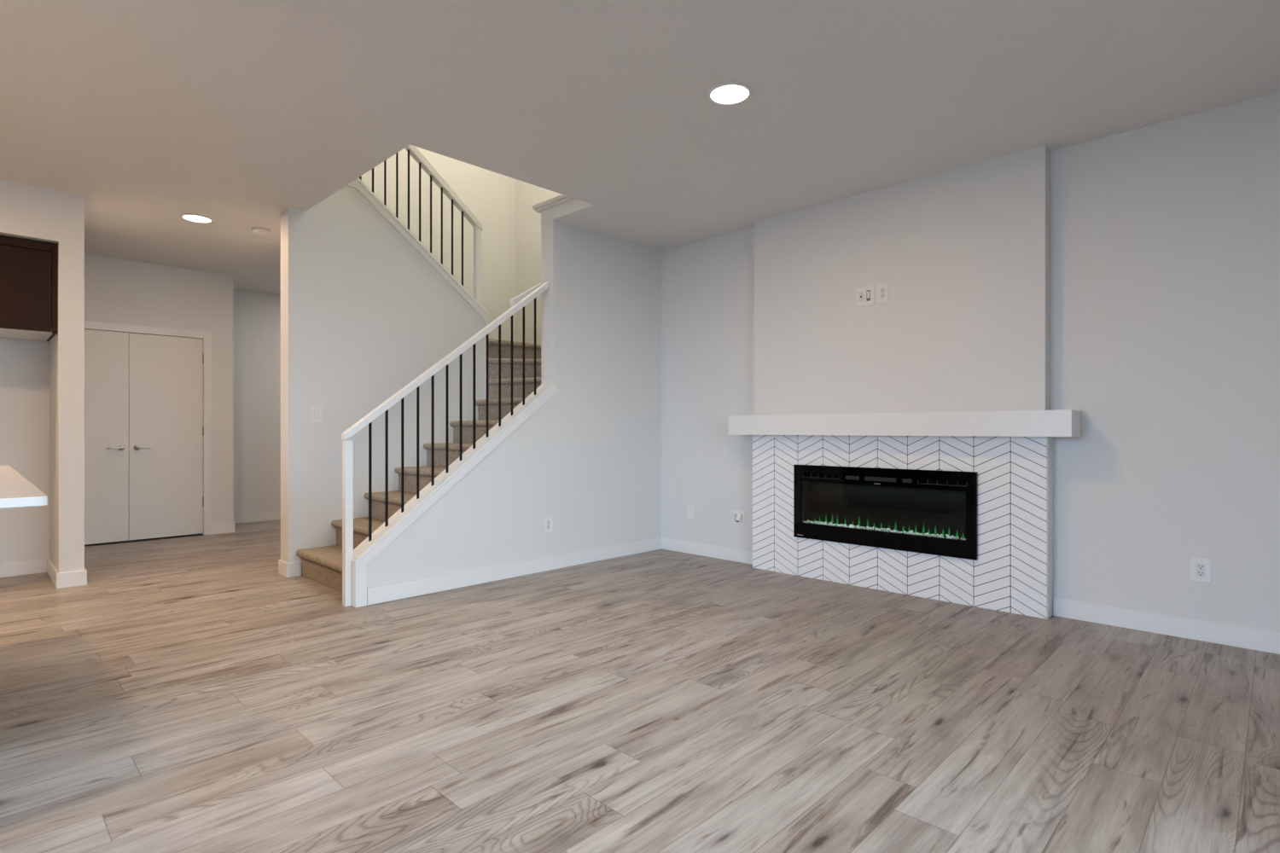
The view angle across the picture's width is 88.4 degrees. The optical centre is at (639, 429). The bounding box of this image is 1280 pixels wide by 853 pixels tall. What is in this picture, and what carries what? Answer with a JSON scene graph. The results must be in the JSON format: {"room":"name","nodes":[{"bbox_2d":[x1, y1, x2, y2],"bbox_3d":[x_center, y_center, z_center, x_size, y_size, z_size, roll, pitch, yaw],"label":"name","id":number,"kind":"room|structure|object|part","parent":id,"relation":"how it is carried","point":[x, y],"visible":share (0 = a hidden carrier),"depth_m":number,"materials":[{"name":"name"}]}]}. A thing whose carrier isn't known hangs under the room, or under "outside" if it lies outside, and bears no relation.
{"room":"living room","nodes":[
{"label":"living room","id":0,"kind":"room"},
{"bbox_2d":[0,180,84,573],"bbox_3d":[-5.663,-0.278,3.464,0.870,2.740,4.115,0,0,44],"label":"wall","id":1,"kind":"structure","parent":0,"point":[42,382],"depth_m":4.63,"materials":[{"name":"white paint"}]},
{"bbox_2d":[0,558,48,577],"bbox_3d":[-4.920,1.040,4.670,0.013,0.105,1.080,0,0,44],"label":"baseboard","id":2,"kind":"structure","parent":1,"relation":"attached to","point":[25,567],"depth_m":4.95,"materials":[{"name":"white paint"}]},
{"bbox_2d":[0,235,57,341],"bbox_3d":[-4.676,-0.982,4.434,0.681,0.622,1.076,0,0,44],"label":"upper cabinet","id":3,"kind":"object","parent":1,"relation":"attached to","point":[28,269],"visible":1,"depth_m":4.49,"materials":[{"name":"brown wood"}]},
{"bbox_3d":[-4.684,-0.692,4.444,0.657,0.018,1.044,0,0,44],"label":"underside panel","id":4,"kind":"part","parent":3,"relation":"part of","materials":[{"name":"white paint"}]},
{"bbox_2d":[46,558,87,588],"bbox_3d":[-4.227,1.040,4.844,0.763,0.105,0.161,0,0,44],"label":"baseboard","id":5,"kind":"object","parent":1,"relation":"attached to","point":[60,580],"visible":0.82,"depth_m":4.59,"materials":[{"name":"white paint"}]},
{"bbox_2d":[85,534,195,545],"bbox_3d":[-5.044,0.075,6.465,0.009,2.035,1.220,0,0,44],"label":"door gap","id":6,"kind":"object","parent":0,"point":[192,534],"depth_m":6.54,"materials":[{"name":"black"}]},
{"bbox_2d":[84,253,233,535],"bbox_3d":[-6.524,-0.278,5.290,0.710,2.740,5.530,0,0,44],"label":"wall","id":7,"kind":"structure","parent":0,"point":[119,291],"depth_m":6.76,"materials":[{"name":"white paint"}]},
{"bbox_2d":[84,329,128,545],"bbox_3d":[-5.169,0.066,6.152,0.098,2.017,0.621,0,0,44],"label":"door","id":8,"kind":"structure","parent":7,"relation":"in","point":[106,352],"depth_m":6.25,"materials":[{"name":"white paint"}]},
{"bbox_3d":[-5.011,0.174,6.287,0.058,0.052,0.142,0,0,44],"label":"lever handle","id":9,"kind":"part","parent":8,"relation":"part of","materials":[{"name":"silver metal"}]},
{"bbox_2d":[84,320,211,535],"bbox_3d":[-4.957,0.036,6.381,0.014,2.112,1.370,0,0,44],"label":"trim","id":10,"kind":"structure","parent":7,"relation":"attached to","point":[206,336],"depth_m":6.83,"materials":[{"name":"white paint"}]},
{"bbox_2d":[128,332,203,541],"bbox_3d":[-4.735,0.066,6.599,0.098,2.017,0.618,0,0,44],"label":"door","id":11,"kind":"structure","parent":7,"relation":"in","point":[166,428],"depth_m":6.59,"materials":[{"name":"white paint"}]},
{"bbox_3d":[-4.864,0.174,6.438,0.058,0.052,0.142,0,0,44],"label":"lever handle","id":12,"kind":"part","parent":11,"relation":"part of","materials":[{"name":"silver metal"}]},
{"bbox_2d":[211,522,235,534],"bbox_3d":[-4.657,1.040,7.198,0.723,0.105,0.218,0,0,44],"label":"baseboard","id":13,"kind":"structure","parent":7,"relation":"attached to","point":[224,527],"depth_m":6.95,"materials":[{"name":"white paint"}]},
{"bbox_2d":[233,288,280,514],"bbox_3d":[-6.023,-0.278,6.421,0.150,2.740,8.150,0,0,44],"label":"wall","id":14,"kind":"structure","parent":0,"point":[257,315],"depth_m":7.82,"materials":[{"name":"white paint"}]},
{"bbox_2d":[233,511,280,523],"bbox_3d":[-3.979,1.040,8.404,0.013,0.105,2.457,0,0,44],"label":"baseboard","id":15,"kind":"structure","parent":14,"relation":"attached to","point":[256,517],"depth_m":7.81,"materials":[{"name":"white paint"}]},
{"bbox_2d":[280,186,485,575],"bbox_3d":[-2.076,-0.443,5.544,0.170,3.071,1.700,0,0,44],"label":"wall","id":16,"kind":"structure","parent":0,"point":[364,314],"depth_m":5.22,"materials":[{"name":"white paint"}]},
{"bbox_2d":[278,559,300,577],"bbox_3d":[-2.537,1.040,5.070,0.196,0.105,0.403,0,0,44],"label":"baseboard","id":17,"kind":"structure","parent":16,"relation":"attached to","point":[288,570],"depth_m":4.90,"materials":[{"name":"white paint"}]},
{"bbox_2d":[310,406,321,422],"bbox_3d":[-2.466,-0.119,5.014,0.010,0.124,0.083,0,0,44],"label":"light switch","id":18,"kind":"object","parent":16,"relation":"attached to","point":[316,411],"visible":1,"depth_m":5.01,"materials":[{"name":"white plastic"}]},
{"bbox_3d":[-2.465,-0.119,5.013,0.002,0.068,0.033,0,0,44],"label":"rocker frame","id":19,"kind":"part","parent":18,"relation":"part of","materials":[{"name":"white plastic"}]},
{"bbox_2d":[346,177,488,399],"bbox_3d":[-2.027,-1.148,5.591,0.203,1.721,1.595,0,0,44],"label":"trim","id":20,"kind":"structure","parent":16,"relation":"attached to","point":[357,183],"depth_m":5.62,"materials":[{"name":"white paint"}]},
{"bbox_2d":[359,145,482,304],"bbox_3d":[-2.015,-2.104,5.602,0.068,1.989,1.508,0,0,44],"label":"stair railing","id":21,"kind":"object","parent":20,"relation":"on","point":[445,188],"visible":0.39,"depth_m":5.86,"materials":[{"name":"white paint"}]},
{"bbox_3d":[-2.015,-2.478,5.602,0.068,1.242,1.508,0,0,44],"label":"handrail","id":22,"kind":"part","parent":21,"relation":"part of","materials":[{"name":"white paint"}]},
{"bbox_3d":[-1.512,-1.502,6.119,0.054,0.785,0.054,0,0,44],"label":"newel post","id":23,"kind":"part","parent":21,"relation":"part of","materials":[{"name":"white paint"}]},
{"bbox_2d":[361,146,515,341],"bbox_3d":[-2.969,-1.683,6.204,0.150,5.550,4.200,0,0,44],"label":"wall","id":24,"kind":"structure","parent":0,"point":[490,195],"depth_m":7.19,"materials":[{"name":"white paint"}]},
{"bbox_2d":[366,220,661,588],"bbox_3d":[-0.824,-0.278,5.103,0.140,2.740,2.787,0,0,44],"label":"wall","id":25,"kind":"structure","parent":0,"point":[608,289],"depth_m":5.34,"materials":[{"name":"white paint"}]},
{"bbox_2d":[351,383,558,607],"bbox_3d":[-1.265,0.364,4.646,0.164,1.457,1.544,0,0,44],"label":"trim","id":26,"kind":"structure","parent":25,"relation":"attached to","point":[413,504],"depth_m":4.47,"materials":[{"name":"white paint"}]},
{"bbox_2d":[341,281,548,606],"bbox_3d":[-1.288,-0.038,4.637,0.060,2.261,1.578,0,0,44],"label":"stair railing","id":27,"kind":"object","parent":26,"relation":"on","point":[347,446],"visible":1,"depth_m":4.42,"materials":[{"name":"white paint"}]},
{"bbox_3d":[-1.819,0.580,4.091,0.051,1.025,0.048,0,0,44],"label":"newel post","id":28,"kind":"part","parent":27,"relation":"part of","materials":[{"name":"white paint"}]},
{"bbox_3d":[-1.288,-0.553,4.637,0.060,1.229,1.578,0,0,44],"label":"handrail","id":29,"kind":"part","parent":27,"relation":"part of","materials":[{"name":"white paint"}]},
{"bbox_2d":[366,537,661,605],"bbox_3d":[-0.752,1.040,5.067,0.013,0.105,2.712,0,0,44],"label":"baseboard","id":30,"kind":"structure","parent":25,"relation":"attached to","point":[428,585],"depth_m":4.79,"materials":[{"name":"white paint"}]},
{"bbox_2d":[510,283,541,306],"bbox_3d":[-0.677,-1.255,5.429,0.104,0.574,0.875,0,0,44],"label":"wall handrail","id":31,"kind":"object","parent":25,"relation":"attached to","point":[514,300],"visible":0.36,"depth_m":5.19,"materials":[{"name":"white paint"}]},
{"bbox_2d":[541,219,553,384],"bbox_3d":[-0.733,-1.004,5.201,0.148,1.287,0.006,0,0,44],"label":"trim","id":32,"kind":"structure","parent":25,"relation":"attached to","point":[547,228],"depth_m":5.20,"materials":[{"name":"white paint"}]},
{"bbox_2d":[543,516,552,533],"bbox_3d":[-0.713,0.737,5.110,0.008,0.126,0.083,0,0,44],"label":"wall outlet","id":33,"kind":"object","parent":25,"relation":"attached to","point":[547,520],"visible":1,"depth_m":5.10,"materials":[{"name":"white plastic"}]},
{"bbox_2d":[546,520,550,529],"bbox_3d":[-0.711,0.737,5.108,0.002,0.068,0.033,0,0,44],"label":"receptacle","id":34,"kind":"object","parent":33,"relation":"attached to","point":[548,521],"depth_m":5.11,"materials":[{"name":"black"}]},
{"bbox_2d":[541,198,594,223],"bbox_3d":[-0.126,-1.696,5.487,0.634,0.096,1.262,0,0,44],"label":"trim","id":35,"kind":"structure","parent":25,"relation":"attached to","point":[573,206],"depth_m":5.06,"materials":[{"name":"white paint"}]},
{"bbox_2d":[0,519,1279,852],"bbox_3d":[-2.624,1.143,3.217,9.490,0.100,8.300,0,0,44],"label":"floor","id":36,"kind":"structure","parent":0,"point":[194,695],"depth_m":2.50,"materials":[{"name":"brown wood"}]},
{"bbox_2d":[296,338,541,593],"bbox_3d":[-1.626,-0.370,5.915,2.175,2.926,2.752,0,0,44],"label":"staircase","id":37,"kind":"structure","parent":36,"relation":"on","point":[321,565],"depth_m":5.48,"materials":[{"name":"beige carpet"}]},
{"bbox_3d":[-3.120,0.648,2.206,1.490,0.890,0.858,0,0,44],"label":"kitchen island","id":38,"kind":"object","parent":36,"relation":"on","visible":0},
{"bbox_2d":[0,465,47,508],"bbox_3d":[-2.797,0.190,2.082,2.195,0.025,1.232,0,0,44],"label":"island countertop","id":39,"kind":"structure","parent":38,"relation":"on","point":[16,491],"depth_m":1.86,"materials":[{"name":"stone"}]},
{"bbox_2d":[0,0,1279,294],"bbox_3d":[-2.624,-1.837,3.217,9.490,0.379,8.300,0,0,44],"label":"ceiling","id":40,"kind":"structure","parent":0,"point":[237,114],"depth_m":3.23,"materials":[{"name":"white paint"}]},
{"bbox_2d":[180,213,213,222],"bbox_3d":[-3.442,-1.643,5.111,0.216,0.010,0.216,0,0,44],"label":"recessed light","id":41,"kind":"object","parent":40,"relation":"in","point":[190,217],"visible":1,"depth_m":5.09,"materials":[{"name":"white plastic"}]},
{"bbox_2d":[182,215,210,222],"bbox_3d":[-3.442,-1.643,5.111,0.186,0.008,0.186,0,0,44],"label":"diffuser","id":42,"kind":"object","parent":41,"relation":"attached to","point":[198,218],"depth_m":5.11,"materials":[{"name":"white plastic"}]},
{"bbox_2d":[251,226,271,236],"bbox_3d":[-3.113,-1.627,5.409,0.144,0.041,0.144,0,0,44],"label":"smoke detector","id":43,"kind":"object","parent":40,"relation":"attached to","point":[257,230],"visible":1,"depth_m":5.37,"materials":[{"name":"white plastic"}]},
{"bbox_2d":[707,81,751,104],"bbox_3d":[0.438,-1.643,3.216,0.216,0.010,0.216,0,0,44],"label":"recessed light","id":44,"kind":"object","parent":40,"relation":"in","point":[731,92],"visible":1,"depth_m":3.20,"materials":[{"name":"white plastic"}]},
{"bbox_2d":[710,85,748,104],"bbox_3d":[0.438,-1.643,3.216,0.186,0.008,0.186,0,0,44],"label":"diffuser","id":45,"kind":"object","parent":44,"relation":"attached to","point":[719,94],"depth_m":3.21,"materials":[{"name":"white plastic"}]},
{"bbox_2d":[515,92,1279,632],"bbox_3d":[0.218,-1.683,6.137,9.490,5.550,0.150,0,0,44],"label":"wall","id":46,"kind":"structure","parent":0,"point":[1165,236],"depth_m":3.59,"materials":[{"name":"white paint"}]},
{"bbox_2d":[532,194,574,213],"bbox_3d":[-0.159,-1.768,5.489,0.684,0.049,1.305,0,0,44],"label":"trim","id":47,"kind":"structure","parent":46,"relation":"attached to","point":[559,200],"depth_m":5.10,"materials":[{"name":"white paint"}]},
{"bbox_2d":[686,505,694,519],"bbox_3d":[0.448,0.727,5.803,0.079,0.121,0.008,0,0,44],"label":"data plate","id":48,"kind":"object","parent":46,"relation":"attached to","point":[690,509],"visible":1,"depth_m":5.80,"materials":[{"name":"white plastic"}]},
{"bbox_2d":[661,537,752,564],"bbox_3d":[0.583,1.040,5.669,1.086,0.105,0.013,0,0,44],"label":"baseboard","id":49,"kind":"structure","parent":46,"relation":"attached to","point":[718,552],"depth_m":5.65,"materials":[{"name":"white paint"}]},
{"bbox_2d":[733,510,744,526],"bbox_3d":[0.817,0.730,5.444,0.122,0.119,0.008,0,0,44],"label":"wall outlet","id":50,"kind":"object","parent":46,"relation":"attached to","point":[736,513],"visible":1,"depth_m":5.44,"materials":[{"name":"white plastic"}]},
{"bbox_2d":[733,513,737,522],"bbox_3d":[0.795,0.731,5.461,0.033,0.068,0.002,0,0,44],"label":"receptacle","id":51,"kind":"object","parent":50,"relation":"attached to","point":[735,514],"depth_m":5.46,"materials":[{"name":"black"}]},
{"bbox_2d":[735,513,741,522],"bbox_3d":[0.813,0.726,5.415,0.034,0.067,0.040,0,0,44],"label":"plug adapter","id":52,"kind":"object","parent":50,"relation":"attached to","point":[739,515],"visible":1,"depth_m":5.41,"materials":[{"name":"white plastic"}]},
{"bbox_2d":[1053,598,1279,654],"bbox_3d":[2.942,1.040,3.372,1.428,0.105,0.013,0,0,44],"label":"baseboard","id":53,"kind":"structure","parent":46,"relation":"attached to","point":[1229,635],"depth_m":3.49,"materials":[{"name":"white paint"}]},
{"bbox_2d":[1189,557,1211,583],"bbox_3d":[2.907,0.728,3.410,0.086,0.124,0.008,0,0,44],"label":"wall outlet","id":54,"kind":"object","parent":46,"relation":"attached to","point":[1200,568],"visible":1,"depth_m":3.41,"materials":[{"name":"white plastic"}]},
{"bbox_2d":[1196,563,1204,577],"bbox_3d":[2.905,0.728,3.408,0.033,0.068,0.002,0,0,44],"label":"receptacle","id":55,"kind":"object","parent":54,"relation":"attached to","point":[1200,567],"depth_m":3.41,"materials":[{"name":"white plastic"}]},
{"bbox_2d":[754,145,1050,415],"bbox_3d":[1.663,-0.278,4.546,2.010,2.740,0.115,0,0,44],"label":"wall","id":56,"kind":"structure","parent":0,"point":[963,253],"depth_m":4.32,"materials":[{"name":"white paint"}]},
{"bbox_2d":[856,285,874,307],"bbox_3d":[1.559,-0.927,4.557,0.130,0.134,0.014,0,0,44],"label":"cable plate","id":57,"kind":"object","parent":56,"relation":"attached to","point":[865,295],"visible":1,"depth_m":4.55,"materials":[{"name":"white plastic"}]},
{"bbox_2d":[877,282,889,303],"bbox_3d":[1.651,-0.930,4.472,0.084,0.133,0.008,0,0,44],"label":"wall outlet","id":58,"kind":"object","parent":56,"relation":"attached to","point":[882,288],"visible":1,"depth_m":4.47,"materials":[{"name":"white plastic"}]},
{"bbox_2d":[880,287,884,298],"bbox_3d":[1.649,-0.930,4.470,0.033,0.068,0.002,0,0,44],"label":"receptacle","id":59,"kind":"object","parent":58,"relation":"attached to","point":[882,289],"depth_m":4.47,"materials":[{"name":"white plastic"}]},
{"bbox_2d":[752,435,1053,619],"bbox_3d":[1.662,0.566,4.539,2.033,1.053,0.125,0,0,44],"label":"tile surround","id":60,"kind":"object","parent":56,"relation":"attached to","point":[1012,573],"visible":0.96,"depth_m":4.21,"materials":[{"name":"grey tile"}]},
{"bbox_2d":[793,464,977,560],"bbox_3d":[1.654,0.529,4.522,1.271,0.540,0.142,0,0,44],"label":"electric fireplace","id":61,"kind":"object","parent":60,"relation":"in","point":[929,512],"visible":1,"depth_m":4.49,"materials":[{"name":"black glass"}]},
{"bbox_2d":[802,473,839,479],"bbox_3d":[1.316,0.336,4.769,0.297,0.030,0.024,0,0,44],"label":"vent grille","id":62,"kind":"object","parent":61,"relation":"attached to","point":[803,478],"depth_m":4.78,"materials":[{"name":"black metal"}]},
{"bbox_2d":[845,476,859,480],"bbox_3d":[1.485,0.336,4.598,0.097,0.025,0.005,0,0,44],"label":"vent grille","id":63,"kind":"object","parent":61,"relation":"attached to","point":[847,478],"depth_m":4.60,"materials":[{"name":"black metal"}]},
{"bbox_2d":[864,477,896,482],"bbox_3d":[1.627,0.336,4.458,0.220,0.026,0.007,0,0,44],"label":"vent grille","id":64,"kind":"object","parent":61,"relation":"attached to","point":[866,479],"depth_m":4.46,"materials":[{"name":"black metal"}]},
{"bbox_2d":[901,478,912,482],"bbox_3d":[1.759,0.336,4.332,0.061,0.025,0.005,0,0,44],"label":"vent grille","id":65,"kind":"object","parent":61,"relation":"attached to","point":[904,480],"depth_m":4.33,"materials":[{"name":"black metal"}]},
{"bbox_2d":[917,479,966,486],"bbox_3d":[1.921,0.336,4.180,0.304,0.030,0.024,0,0,44],"label":"vent grille","id":66,"kind":"object","parent":61,"relation":"attached to","point":[918,484],"depth_m":4.17,"materials":[{"name":"black metal"}]},
{"bbox_2d":[727,409,1081,436],"bbox_3d":[1.617,-0.036,4.496,2.319,0.150,0.250,0,0,44],"label":"mantel shelf","id":67,"kind":"object","parent":56,"relation":"attached to","point":[1056,422],"visible":1,"depth_m":4.17,"materials":[{"name":"white paint"}]}
]}

